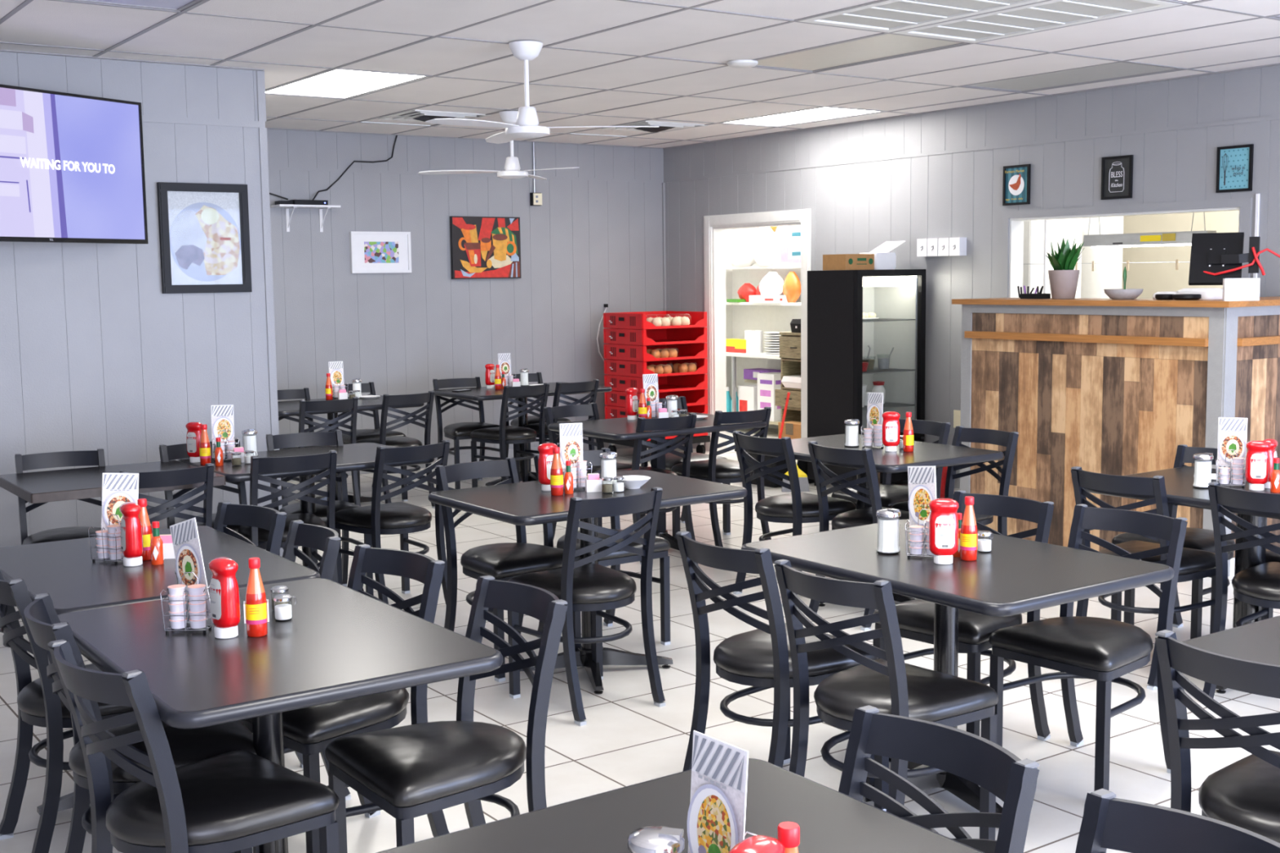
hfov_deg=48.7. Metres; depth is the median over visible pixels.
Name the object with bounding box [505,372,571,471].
dining chair
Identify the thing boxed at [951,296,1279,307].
countertop
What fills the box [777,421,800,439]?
carton
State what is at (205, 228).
artwork
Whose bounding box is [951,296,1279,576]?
counter
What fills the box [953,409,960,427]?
electrical outlet
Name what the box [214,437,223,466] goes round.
sauce bottle
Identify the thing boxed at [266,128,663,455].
wall
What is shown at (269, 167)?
trim
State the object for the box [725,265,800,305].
pantry shelving
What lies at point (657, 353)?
bag
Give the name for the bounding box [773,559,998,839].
dining chair
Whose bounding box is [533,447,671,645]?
dining chair
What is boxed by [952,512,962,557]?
sauce bottle
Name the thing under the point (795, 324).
receipt printer
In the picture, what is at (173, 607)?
cup
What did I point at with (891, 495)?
dining chair
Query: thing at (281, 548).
baseboard
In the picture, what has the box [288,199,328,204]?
router
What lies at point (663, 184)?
trim
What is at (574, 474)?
cup
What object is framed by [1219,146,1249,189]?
artwork
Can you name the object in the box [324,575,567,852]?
dining chair
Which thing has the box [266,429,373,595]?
dining chair
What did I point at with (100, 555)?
cup
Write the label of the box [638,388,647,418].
hot sauce bottle
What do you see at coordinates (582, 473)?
cup
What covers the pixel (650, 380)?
menu card
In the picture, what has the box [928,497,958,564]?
ketchup bottle
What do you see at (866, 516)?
dining chair
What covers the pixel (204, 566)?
card holder
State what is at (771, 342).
plate
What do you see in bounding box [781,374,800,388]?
box
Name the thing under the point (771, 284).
plastic bag
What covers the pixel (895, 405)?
shelf
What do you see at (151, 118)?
trim
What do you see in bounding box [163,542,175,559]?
holder
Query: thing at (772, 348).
plate
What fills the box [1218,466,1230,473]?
cup
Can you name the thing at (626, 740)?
floor
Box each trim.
[142,115,265,128]
[256,70,266,121]
[258,127,283,551]
[268,166,663,182]
[662,182,666,311]
[663,115,1279,182]
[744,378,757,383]
[1001,197,1253,297]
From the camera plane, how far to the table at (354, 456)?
6.74 m
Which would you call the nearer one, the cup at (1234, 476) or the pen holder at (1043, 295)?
the cup at (1234, 476)
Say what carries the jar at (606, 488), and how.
on the table at (518, 504)
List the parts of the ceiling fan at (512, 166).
blade, motor, motor, blade, blade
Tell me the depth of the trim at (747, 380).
14.40 m
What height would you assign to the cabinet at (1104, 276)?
2.600 m
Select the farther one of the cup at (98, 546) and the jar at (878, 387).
the jar at (878, 387)
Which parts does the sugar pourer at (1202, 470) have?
lid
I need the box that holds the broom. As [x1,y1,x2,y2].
[781,459,809,492]
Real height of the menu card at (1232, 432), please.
0.250 m
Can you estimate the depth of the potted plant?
8.09 m
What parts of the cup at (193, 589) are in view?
lid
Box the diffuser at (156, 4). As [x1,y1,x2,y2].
[88,0,193,8]
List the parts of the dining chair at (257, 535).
leg, seat frame, seat, rail, leg, leg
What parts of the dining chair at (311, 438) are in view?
leg, rail, seat, leg, leg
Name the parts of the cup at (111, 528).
lid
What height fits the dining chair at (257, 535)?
0.813 m
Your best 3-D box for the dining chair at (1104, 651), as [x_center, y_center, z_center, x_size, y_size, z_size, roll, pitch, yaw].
[1.415,0.689,4.430,0.508,0.813,0.430,-6,8,-39]
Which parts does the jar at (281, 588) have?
lid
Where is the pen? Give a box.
[1017,285,1020,297]
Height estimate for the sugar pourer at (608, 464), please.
0.136 m
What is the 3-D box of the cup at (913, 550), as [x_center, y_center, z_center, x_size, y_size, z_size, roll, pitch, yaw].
[0.824,0.369,4.216,0.043,0.020,0.043,-1,6,-2]
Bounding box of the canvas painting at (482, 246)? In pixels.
[449,216,520,279]
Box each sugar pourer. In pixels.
[241,428,257,456]
[351,378,361,395]
[519,368,528,386]
[599,451,617,484]
[626,826,684,852]
[666,395,678,417]
[844,418,859,446]
[875,508,901,553]
[1192,453,1213,487]
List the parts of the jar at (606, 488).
lid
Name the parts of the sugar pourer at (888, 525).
lid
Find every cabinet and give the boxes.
[774,331,800,422]
[1022,217,1082,297]
[1080,216,1123,297]
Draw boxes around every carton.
[725,338,746,353]
[737,384,757,411]
[743,368,781,379]
[749,295,787,302]
[757,372,781,421]
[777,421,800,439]
[779,226,800,246]
[779,245,800,265]
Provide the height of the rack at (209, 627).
0.141 m
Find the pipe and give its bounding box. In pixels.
[1043,219,1048,293]
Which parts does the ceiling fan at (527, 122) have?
blade, blade, motor, motor, blade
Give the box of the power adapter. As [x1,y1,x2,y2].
[275,200,293,204]
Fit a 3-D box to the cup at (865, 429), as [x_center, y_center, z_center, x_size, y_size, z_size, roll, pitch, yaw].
[1.107,0.021,6.861,0.043,0.020,0.043,0,6,7]
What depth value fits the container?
10.49 m
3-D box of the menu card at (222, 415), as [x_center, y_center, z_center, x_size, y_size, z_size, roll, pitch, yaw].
[-1.976,0.023,6.700,0.114,0.253,0.024,-4,7,-30]
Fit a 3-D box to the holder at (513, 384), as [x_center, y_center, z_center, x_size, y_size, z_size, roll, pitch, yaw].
[-0.951,-0.320,10.855,0.060,0.048,0.040,-2,6,-15]
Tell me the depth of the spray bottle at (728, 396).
14.38 m
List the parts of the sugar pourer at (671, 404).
lid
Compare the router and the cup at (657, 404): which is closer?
the cup at (657, 404)
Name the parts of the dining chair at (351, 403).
leg, leg, seat, rail, leg, leg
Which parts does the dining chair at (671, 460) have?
leg, rail, leg, leg, seat, leg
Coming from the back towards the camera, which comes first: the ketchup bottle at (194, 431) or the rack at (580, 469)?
the ketchup bottle at (194, 431)
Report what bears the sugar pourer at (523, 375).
on the table at (477, 393)
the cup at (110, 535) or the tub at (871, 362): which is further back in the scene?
the tub at (871, 362)
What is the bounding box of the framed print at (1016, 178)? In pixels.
[1002,164,1031,205]
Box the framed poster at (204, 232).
[156,182,252,293]
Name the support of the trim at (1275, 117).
attached to the wall at (855, 208)
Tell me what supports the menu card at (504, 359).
on the table at (477, 393)
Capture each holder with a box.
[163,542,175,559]
[174,566,205,584]
[231,452,245,462]
[243,599,269,623]
[337,392,347,399]
[511,381,520,386]
[585,478,601,492]
[657,411,668,417]
[1020,293,1050,298]
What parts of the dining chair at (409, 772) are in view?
leg, leg, seat, seat frame, leg, rail, leg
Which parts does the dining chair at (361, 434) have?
rail, seat, leg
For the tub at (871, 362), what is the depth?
10.47 m
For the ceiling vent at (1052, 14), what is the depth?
6.57 m
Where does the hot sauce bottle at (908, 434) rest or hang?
on the table at (924, 454)
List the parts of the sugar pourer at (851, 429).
lid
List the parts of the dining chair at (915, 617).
leg, seat frame, seat, leg, leg, rail, leg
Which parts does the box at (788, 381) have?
lid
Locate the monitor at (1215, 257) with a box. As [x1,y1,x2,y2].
[1188,231,1279,285]
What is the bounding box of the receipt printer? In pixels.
[790,318,800,333]
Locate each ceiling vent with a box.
[378,109,491,121]
[601,120,708,132]
[799,0,1044,32]
[893,0,1182,43]
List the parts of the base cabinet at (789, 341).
drawer, drawer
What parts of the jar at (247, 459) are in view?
lid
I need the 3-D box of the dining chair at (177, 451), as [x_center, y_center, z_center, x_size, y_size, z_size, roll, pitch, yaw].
[-1.998,0.494,6.677,0.430,0.813,0.508,-5,7,-35]
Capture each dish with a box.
[1155,293,1173,299]
[1172,293,1201,300]
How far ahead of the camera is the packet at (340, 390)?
10.01 m
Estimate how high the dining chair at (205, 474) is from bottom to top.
0.813 m
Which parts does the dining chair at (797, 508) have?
leg, rail, leg, seat frame, seat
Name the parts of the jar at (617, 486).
lid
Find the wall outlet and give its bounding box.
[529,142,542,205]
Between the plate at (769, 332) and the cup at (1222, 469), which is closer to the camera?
the cup at (1222, 469)
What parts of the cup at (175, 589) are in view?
lid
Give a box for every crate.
[603,311,706,329]
[603,327,706,345]
[604,342,706,361]
[604,358,707,377]
[604,373,707,393]
[604,389,707,407]
[604,404,707,418]
[647,432,707,440]
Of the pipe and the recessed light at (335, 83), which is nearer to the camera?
the recessed light at (335, 83)
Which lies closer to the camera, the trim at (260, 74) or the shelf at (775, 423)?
the trim at (260, 74)
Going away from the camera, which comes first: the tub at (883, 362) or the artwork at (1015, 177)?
the artwork at (1015, 177)
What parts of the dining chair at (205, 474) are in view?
rail, leg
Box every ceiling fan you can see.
[417,111,578,179]
[425,40,658,143]
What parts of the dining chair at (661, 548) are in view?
leg, rail, leg, seat, seat frame, leg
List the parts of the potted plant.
pot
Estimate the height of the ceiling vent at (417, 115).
0.080 m
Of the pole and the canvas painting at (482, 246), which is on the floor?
the pole
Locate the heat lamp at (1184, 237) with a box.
[1082,212,1216,248]
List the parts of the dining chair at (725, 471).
leg, seat frame, seat, leg, leg, rail, leg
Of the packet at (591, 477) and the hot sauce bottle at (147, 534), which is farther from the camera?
the packet at (591, 477)
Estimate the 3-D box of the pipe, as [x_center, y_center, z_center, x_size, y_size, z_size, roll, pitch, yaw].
[2.907,-0.840,10.159,0.023,2.600,0.024,-5,7,-35]
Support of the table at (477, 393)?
on the floor
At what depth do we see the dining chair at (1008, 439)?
6.89 m
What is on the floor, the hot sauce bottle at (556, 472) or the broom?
the broom
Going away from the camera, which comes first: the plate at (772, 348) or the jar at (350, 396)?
the jar at (350, 396)
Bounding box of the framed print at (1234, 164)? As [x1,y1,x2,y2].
[1215,143,1253,192]
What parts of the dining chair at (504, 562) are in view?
leg, rail, leg, seat frame, leg, seat, leg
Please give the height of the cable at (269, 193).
0.111 m
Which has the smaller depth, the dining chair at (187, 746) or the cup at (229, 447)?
the dining chair at (187, 746)
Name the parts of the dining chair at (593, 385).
leg, seat, leg, seat frame, rail, leg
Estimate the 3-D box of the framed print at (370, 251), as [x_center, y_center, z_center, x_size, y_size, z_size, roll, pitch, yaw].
[-2.097,-1.411,11.452,0.522,0.332,0.029,-5,7,-35]
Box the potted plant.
[1045,237,1084,298]
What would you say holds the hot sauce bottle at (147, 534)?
on the table at (66, 571)
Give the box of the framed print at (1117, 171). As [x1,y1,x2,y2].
[1101,155,1133,199]
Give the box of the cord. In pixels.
[596,306,607,361]
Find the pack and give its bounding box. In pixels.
[726,298,746,302]
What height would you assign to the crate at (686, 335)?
0.130 m
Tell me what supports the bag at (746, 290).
on the pantry shelving at (773, 266)
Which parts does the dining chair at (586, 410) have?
leg, rail, leg, seat, leg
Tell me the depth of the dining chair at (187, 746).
3.40 m
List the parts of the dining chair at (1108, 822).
leg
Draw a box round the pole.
[778,391,790,438]
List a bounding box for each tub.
[862,357,870,372]
[862,359,875,370]
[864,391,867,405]
[877,357,889,369]
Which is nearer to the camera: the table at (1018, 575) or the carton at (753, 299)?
the table at (1018, 575)
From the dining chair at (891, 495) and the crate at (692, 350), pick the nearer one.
the dining chair at (891, 495)
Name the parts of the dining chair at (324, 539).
leg, rail, leg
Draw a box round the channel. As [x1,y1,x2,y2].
[1253,193,1259,278]
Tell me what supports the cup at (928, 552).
on the rack at (924, 528)
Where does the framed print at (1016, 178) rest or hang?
attached to the wall at (855, 208)
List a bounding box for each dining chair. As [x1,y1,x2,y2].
[0,571,133,852]
[14,448,105,545]
[23,593,259,852]
[48,639,339,852]
[120,462,213,528]
[159,439,247,533]
[213,501,286,555]
[233,544,449,852]
[238,449,337,582]
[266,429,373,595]
[277,387,315,507]
[280,396,360,506]
[282,520,351,800]
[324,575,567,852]
[333,382,405,496]
[334,440,449,607]
[355,391,435,508]
[432,376,506,489]
[435,457,581,682]
[470,382,549,487]
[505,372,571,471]
[507,487,665,726]
[521,378,599,482]
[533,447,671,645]
[543,402,645,537]
[597,413,697,564]
[636,395,726,531]
[671,406,771,546]
[675,530,878,786]
[732,431,856,606]
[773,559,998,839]
[808,440,909,631]
[831,417,951,529]
[838,705,1039,852]
[872,490,1053,741]
[890,426,1018,535]
[988,503,1187,791]
[1071,466,1216,690]
[1075,788,1279,852]
[1111,444,1235,639]
[1155,629,1279,843]
[1203,481,1279,698]
[1265,546,1279,562]
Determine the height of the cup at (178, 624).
0.020 m
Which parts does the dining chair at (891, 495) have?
seat, leg, rail, leg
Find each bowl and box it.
[617,475,650,488]
[1103,266,1143,299]
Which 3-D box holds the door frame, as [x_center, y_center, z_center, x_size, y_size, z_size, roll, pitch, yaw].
[1.037,-0.776,12.141,0.156,2.100,1.390,-5,7,-35]
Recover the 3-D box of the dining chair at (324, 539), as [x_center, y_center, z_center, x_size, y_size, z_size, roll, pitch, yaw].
[-1.170,0.734,4.325,0.508,0.813,0.430,-4,7,-31]
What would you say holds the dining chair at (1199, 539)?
on the floor
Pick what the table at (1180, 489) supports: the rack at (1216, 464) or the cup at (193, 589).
the rack at (1216, 464)
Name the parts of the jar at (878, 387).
lid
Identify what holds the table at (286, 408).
on the floor
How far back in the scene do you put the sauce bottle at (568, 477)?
5.52 m
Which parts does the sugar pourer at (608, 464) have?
lid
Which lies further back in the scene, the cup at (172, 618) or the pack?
the pack
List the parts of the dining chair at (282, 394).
rail, leg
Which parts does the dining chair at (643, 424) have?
leg, leg, seat, rail, leg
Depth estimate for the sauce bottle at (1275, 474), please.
5.33 m
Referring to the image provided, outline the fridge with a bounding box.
[807,269,925,485]
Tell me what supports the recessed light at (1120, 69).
in the ceiling
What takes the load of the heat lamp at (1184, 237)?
hanging from the wall at (1153, 277)
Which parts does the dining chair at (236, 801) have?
leg, rail, leg, seat, seat frame, leg, leg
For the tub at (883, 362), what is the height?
0.110 m
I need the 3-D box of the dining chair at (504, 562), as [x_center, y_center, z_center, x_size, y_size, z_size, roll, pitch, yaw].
[-0.558,0.566,5.824,0.430,0.813,0.508,-6,8,-40]
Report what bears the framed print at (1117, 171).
attached to the wall at (855, 208)
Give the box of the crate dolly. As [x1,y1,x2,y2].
[603,435,710,457]
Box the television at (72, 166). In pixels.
[0,84,148,244]
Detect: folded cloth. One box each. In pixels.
[1152,291,1176,299]
[1176,288,1222,299]
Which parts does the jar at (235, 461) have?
lid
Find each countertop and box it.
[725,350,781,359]
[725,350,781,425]
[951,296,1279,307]
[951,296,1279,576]
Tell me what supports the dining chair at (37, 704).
on the floor
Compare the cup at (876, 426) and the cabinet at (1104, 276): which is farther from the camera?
the cabinet at (1104, 276)
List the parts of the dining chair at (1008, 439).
seat, leg, seat frame, rail, leg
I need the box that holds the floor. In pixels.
[0,427,1279,852]
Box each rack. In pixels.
[88,514,123,564]
[160,572,213,634]
[211,431,239,460]
[331,378,347,399]
[561,453,591,489]
[645,394,666,418]
[744,831,757,837]
[861,417,884,448]
[905,509,933,558]
[1215,449,1245,488]
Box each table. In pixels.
[0,460,226,503]
[0,525,320,815]
[57,578,502,852]
[177,442,435,591]
[277,395,424,502]
[377,758,983,852]
[428,470,747,694]
[431,382,612,485]
[548,412,767,550]
[741,519,1174,813]
[745,433,1004,606]
[1084,466,1279,693]
[1182,615,1279,665]
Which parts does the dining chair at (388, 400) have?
leg, leg, seat, leg, rail, leg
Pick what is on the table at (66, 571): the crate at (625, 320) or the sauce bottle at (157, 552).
the sauce bottle at (157, 552)
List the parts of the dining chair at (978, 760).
leg, rail, leg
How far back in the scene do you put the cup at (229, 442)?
6.67 m
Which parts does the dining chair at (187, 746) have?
rail, leg, leg, seat frame, seat, leg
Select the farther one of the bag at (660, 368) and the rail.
the bag at (660, 368)
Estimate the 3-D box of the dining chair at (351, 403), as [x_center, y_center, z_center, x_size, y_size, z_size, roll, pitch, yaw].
[-2.114,0.206,9.390,0.430,0.813,0.508,-4,7,-31]
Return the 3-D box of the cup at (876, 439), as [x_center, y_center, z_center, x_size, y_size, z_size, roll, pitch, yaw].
[1.154,0.062,6.853,0.043,0.020,0.043,5,9,45]
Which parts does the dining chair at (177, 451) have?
leg, rail, seat, leg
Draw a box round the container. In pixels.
[870,240,905,252]
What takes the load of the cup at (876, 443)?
in the rack at (862, 431)
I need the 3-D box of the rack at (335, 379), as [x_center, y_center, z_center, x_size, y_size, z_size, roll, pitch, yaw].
[-2.149,-0.272,10.108,0.112,0.141,0.055,-5,7,-35]
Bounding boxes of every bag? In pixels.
[646,314,671,326]
[646,345,677,358]
[646,360,671,373]
[667,313,689,325]
[671,360,696,373]
[737,283,755,302]
[751,226,778,266]
[755,284,760,295]
[758,271,783,295]
[769,226,777,232]
[782,271,800,302]
[859,252,896,270]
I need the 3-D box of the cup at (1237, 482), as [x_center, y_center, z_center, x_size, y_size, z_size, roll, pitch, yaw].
[2.320,0.213,5.492,0.043,0.020,0.043,3,7,29]
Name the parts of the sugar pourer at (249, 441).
lid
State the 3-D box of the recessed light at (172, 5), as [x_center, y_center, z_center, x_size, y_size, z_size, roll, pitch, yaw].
[-1.880,-1.740,5.454,0.586,0.028,1.195,-5,7,-35]
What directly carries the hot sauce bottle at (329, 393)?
on the table at (286, 408)
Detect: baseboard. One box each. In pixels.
[265,547,283,556]
[288,446,539,481]
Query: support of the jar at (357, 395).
on the table at (286, 408)
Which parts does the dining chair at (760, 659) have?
leg, rail, leg, seat frame, leg, seat, leg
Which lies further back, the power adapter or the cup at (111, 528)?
the power adapter
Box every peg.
[1091,261,1094,271]
[1126,260,1128,271]
[1175,259,1178,270]
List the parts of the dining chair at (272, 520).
leg, rail, leg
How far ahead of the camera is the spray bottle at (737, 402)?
14.28 m
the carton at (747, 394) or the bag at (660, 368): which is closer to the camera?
the bag at (660, 368)
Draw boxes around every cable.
[269,192,288,199]
[311,135,397,199]
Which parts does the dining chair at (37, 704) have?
rail, leg, leg, seat, seat frame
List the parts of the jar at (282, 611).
lid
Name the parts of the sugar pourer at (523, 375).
lid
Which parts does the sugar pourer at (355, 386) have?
lid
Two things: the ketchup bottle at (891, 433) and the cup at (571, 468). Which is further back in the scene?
the ketchup bottle at (891, 433)
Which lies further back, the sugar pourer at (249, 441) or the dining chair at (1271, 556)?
the sugar pourer at (249, 441)
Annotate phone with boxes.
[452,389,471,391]
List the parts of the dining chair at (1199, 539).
leg, seat, leg, leg, rail, seat frame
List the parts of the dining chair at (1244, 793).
leg, rail, seat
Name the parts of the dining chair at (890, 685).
leg, rail, leg, leg, seat frame, seat, leg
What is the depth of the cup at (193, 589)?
3.41 m
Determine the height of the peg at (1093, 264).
0.070 m
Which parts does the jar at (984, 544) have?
lid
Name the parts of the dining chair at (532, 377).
leg, rail, leg, seat, leg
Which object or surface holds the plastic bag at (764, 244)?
on the pantry shelving at (773, 266)
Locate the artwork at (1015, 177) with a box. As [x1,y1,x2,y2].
[1004,166,1026,203]
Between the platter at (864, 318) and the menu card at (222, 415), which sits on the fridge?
the platter at (864, 318)
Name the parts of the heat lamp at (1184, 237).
chain, chain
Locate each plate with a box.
[360,395,379,398]
[696,414,707,419]
[764,331,787,333]
[764,333,780,336]
[764,336,779,338]
[764,338,779,341]
[764,341,779,344]
[764,343,779,346]
[764,346,779,349]
[764,349,779,351]
[764,351,779,354]
[1211,473,1218,481]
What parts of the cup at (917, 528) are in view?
lid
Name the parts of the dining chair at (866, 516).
leg, rail, seat, leg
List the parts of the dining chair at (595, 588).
leg, seat, leg, leg, seat frame, rail, leg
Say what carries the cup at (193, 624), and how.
on the rack at (209, 627)
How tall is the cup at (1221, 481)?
0.020 m
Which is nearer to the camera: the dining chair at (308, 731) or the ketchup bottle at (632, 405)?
the dining chair at (308, 731)
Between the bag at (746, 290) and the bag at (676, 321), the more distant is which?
the bag at (746, 290)
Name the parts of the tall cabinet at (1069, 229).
door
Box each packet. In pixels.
[160,536,172,543]
[234,447,244,452]
[339,389,346,392]
[588,474,599,479]
[659,408,666,412]
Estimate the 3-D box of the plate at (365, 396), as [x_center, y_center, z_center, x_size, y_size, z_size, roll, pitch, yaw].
[-1.935,-0.210,10.107,0.156,0.014,0.156,-5,7,-35]
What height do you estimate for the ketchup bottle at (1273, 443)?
0.189 m
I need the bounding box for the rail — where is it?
[1022,262,1190,264]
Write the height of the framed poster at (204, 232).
0.592 m
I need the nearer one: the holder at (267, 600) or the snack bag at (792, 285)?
the holder at (267, 600)
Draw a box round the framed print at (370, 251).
[349,231,411,273]
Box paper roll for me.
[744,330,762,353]
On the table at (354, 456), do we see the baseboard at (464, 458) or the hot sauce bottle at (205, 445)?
the hot sauce bottle at (205, 445)
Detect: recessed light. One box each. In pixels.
[69,0,201,11]
[265,69,428,98]
[722,106,880,126]
[755,33,966,71]
[963,62,1180,92]
[1173,0,1200,2]
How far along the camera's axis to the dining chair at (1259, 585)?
5.07 m
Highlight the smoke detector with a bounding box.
[727,59,758,67]
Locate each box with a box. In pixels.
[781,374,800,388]
[822,253,874,270]
[1222,278,1260,301]
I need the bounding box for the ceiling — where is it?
[0,0,1279,148]
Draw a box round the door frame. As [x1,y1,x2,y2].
[703,208,810,451]
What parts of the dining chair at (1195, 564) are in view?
leg, rail, leg, seat, leg, seat frame, leg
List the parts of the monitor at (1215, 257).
arm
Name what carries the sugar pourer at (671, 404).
on the table at (624, 428)
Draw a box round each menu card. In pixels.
[101,472,138,530]
[169,517,211,623]
[210,404,234,457]
[328,361,344,396]
[497,353,511,385]
[559,422,582,486]
[642,373,658,403]
[687,730,748,852]
[866,392,883,443]
[907,466,936,548]
[1217,417,1247,481]
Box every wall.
[0,51,271,547]
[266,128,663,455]
[663,65,1279,488]
[724,210,1239,428]
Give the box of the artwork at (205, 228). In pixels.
[167,191,242,284]
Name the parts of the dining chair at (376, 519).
leg, leg, seat frame, seat, leg, rail, leg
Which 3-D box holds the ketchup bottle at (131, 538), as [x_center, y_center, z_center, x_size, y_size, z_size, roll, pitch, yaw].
[-1.524,0.322,4.239,0.059,0.189,0.085,-5,7,-33]
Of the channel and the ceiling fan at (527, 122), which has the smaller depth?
the ceiling fan at (527, 122)
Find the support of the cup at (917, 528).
on the cup at (913, 537)
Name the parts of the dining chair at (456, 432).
leg, leg, rail, seat frame, seat, leg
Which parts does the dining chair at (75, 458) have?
leg, rail, seat, leg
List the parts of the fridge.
door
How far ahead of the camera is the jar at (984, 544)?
4.26 m
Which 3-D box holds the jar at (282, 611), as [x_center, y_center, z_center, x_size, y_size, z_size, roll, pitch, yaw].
[-0.887,0.452,3.538,0.058,0.063,0.045,-5,7,-35]
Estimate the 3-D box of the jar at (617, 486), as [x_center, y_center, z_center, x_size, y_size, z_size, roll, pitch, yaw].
[-0.079,0.226,5.559,0.058,0.063,0.045,-5,7,-35]
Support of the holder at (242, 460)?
on the table at (354, 456)
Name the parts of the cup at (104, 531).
lid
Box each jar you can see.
[231,451,241,466]
[244,449,256,464]
[270,585,288,612]
[273,594,297,622]
[348,390,355,398]
[354,390,361,399]
[601,476,613,493]
[613,475,626,492]
[671,409,680,417]
[680,408,687,416]
[871,381,885,404]
[899,435,902,448]
[977,530,993,552]
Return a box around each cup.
[95,529,108,538]
[95,537,108,545]
[96,544,109,551]
[96,551,109,558]
[106,524,120,533]
[106,532,120,540]
[107,538,120,546]
[107,545,121,553]
[108,551,122,559]
[167,584,186,595]
[168,592,186,604]
[168,601,186,612]
[168,608,186,621]
[168,617,187,629]
[187,584,205,595]
[187,592,205,604]
[188,600,205,612]
[188,609,205,620]
[188,617,207,628]
[226,440,235,445]
[226,444,235,450]
[570,466,577,472]
[571,471,577,478]
[576,460,586,466]
[576,466,586,471]
[576,471,586,476]
[577,475,586,481]
[577,481,585,487]
[655,402,662,406]
[863,428,872,433]
[863,432,872,437]
[863,436,872,441]
[863,440,872,445]
[873,424,882,429]
[873,428,882,433]
[873,432,881,437]
[873,437,881,441]
[873,441,882,445]
[909,525,923,534]
[909,533,923,541]
[909,539,923,547]
[909,546,923,554]
[925,519,928,528]
[925,546,933,555]
[1217,477,1230,484]
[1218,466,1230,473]
[1218,472,1230,479]
[1231,462,1244,469]
[1231,467,1244,474]
[1231,473,1243,479]
[1231,478,1243,484]
[1232,457,1244,463]
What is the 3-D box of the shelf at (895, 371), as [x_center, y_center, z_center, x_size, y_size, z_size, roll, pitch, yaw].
[1.673,-0.414,10.498,0.600,0.008,0.433,-5,7,-35]
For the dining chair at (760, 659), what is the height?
0.813 m
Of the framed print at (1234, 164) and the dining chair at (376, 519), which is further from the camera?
the framed print at (1234, 164)
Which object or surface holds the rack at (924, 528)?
on the table at (1018, 575)
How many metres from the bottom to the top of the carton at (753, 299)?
0.070 m
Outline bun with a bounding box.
[867,312,876,317]
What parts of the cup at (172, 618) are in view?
lid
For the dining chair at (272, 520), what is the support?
on the floor
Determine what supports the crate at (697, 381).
on the crate at (699, 397)
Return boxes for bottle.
[119,502,142,566]
[137,498,152,560]
[150,520,164,564]
[185,422,202,462]
[199,424,211,465]
[208,557,240,639]
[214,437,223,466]
[244,557,267,637]
[324,373,333,399]
[484,363,494,388]
[494,364,501,389]
[501,371,506,388]
[537,442,557,491]
[550,447,563,496]
[564,460,573,493]
[625,387,638,420]
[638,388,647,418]
[646,397,652,418]
[726,386,731,412]
[728,835,785,852]
[730,387,738,412]
[777,822,799,852]
[881,411,900,452]
[902,412,913,452]
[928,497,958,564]
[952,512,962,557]
[960,496,977,560]
[1244,440,1270,491]
[1262,438,1277,488]
[1270,457,1279,492]
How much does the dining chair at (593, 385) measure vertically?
0.813 m
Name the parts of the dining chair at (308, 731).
leg, seat frame, seat, leg, rail, leg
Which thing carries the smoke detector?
attached to the ceiling
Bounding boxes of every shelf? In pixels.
[270,204,340,231]
[768,421,781,425]
[862,318,915,322]
[862,367,915,374]
[862,401,914,410]
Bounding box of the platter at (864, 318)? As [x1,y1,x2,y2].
[862,317,879,320]
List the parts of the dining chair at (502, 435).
leg, seat, seat frame, leg, leg, rail, leg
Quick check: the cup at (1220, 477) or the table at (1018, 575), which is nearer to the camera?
the table at (1018, 575)
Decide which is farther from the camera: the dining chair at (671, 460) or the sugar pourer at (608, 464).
the dining chair at (671, 460)
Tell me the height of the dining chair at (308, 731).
0.813 m
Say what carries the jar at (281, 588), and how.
on the table at (340, 642)
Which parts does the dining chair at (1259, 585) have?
leg, rail, seat, seat frame, leg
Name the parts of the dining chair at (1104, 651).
leg, seat, seat frame, leg, leg, rail, leg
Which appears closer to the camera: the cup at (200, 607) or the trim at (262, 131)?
the cup at (200, 607)

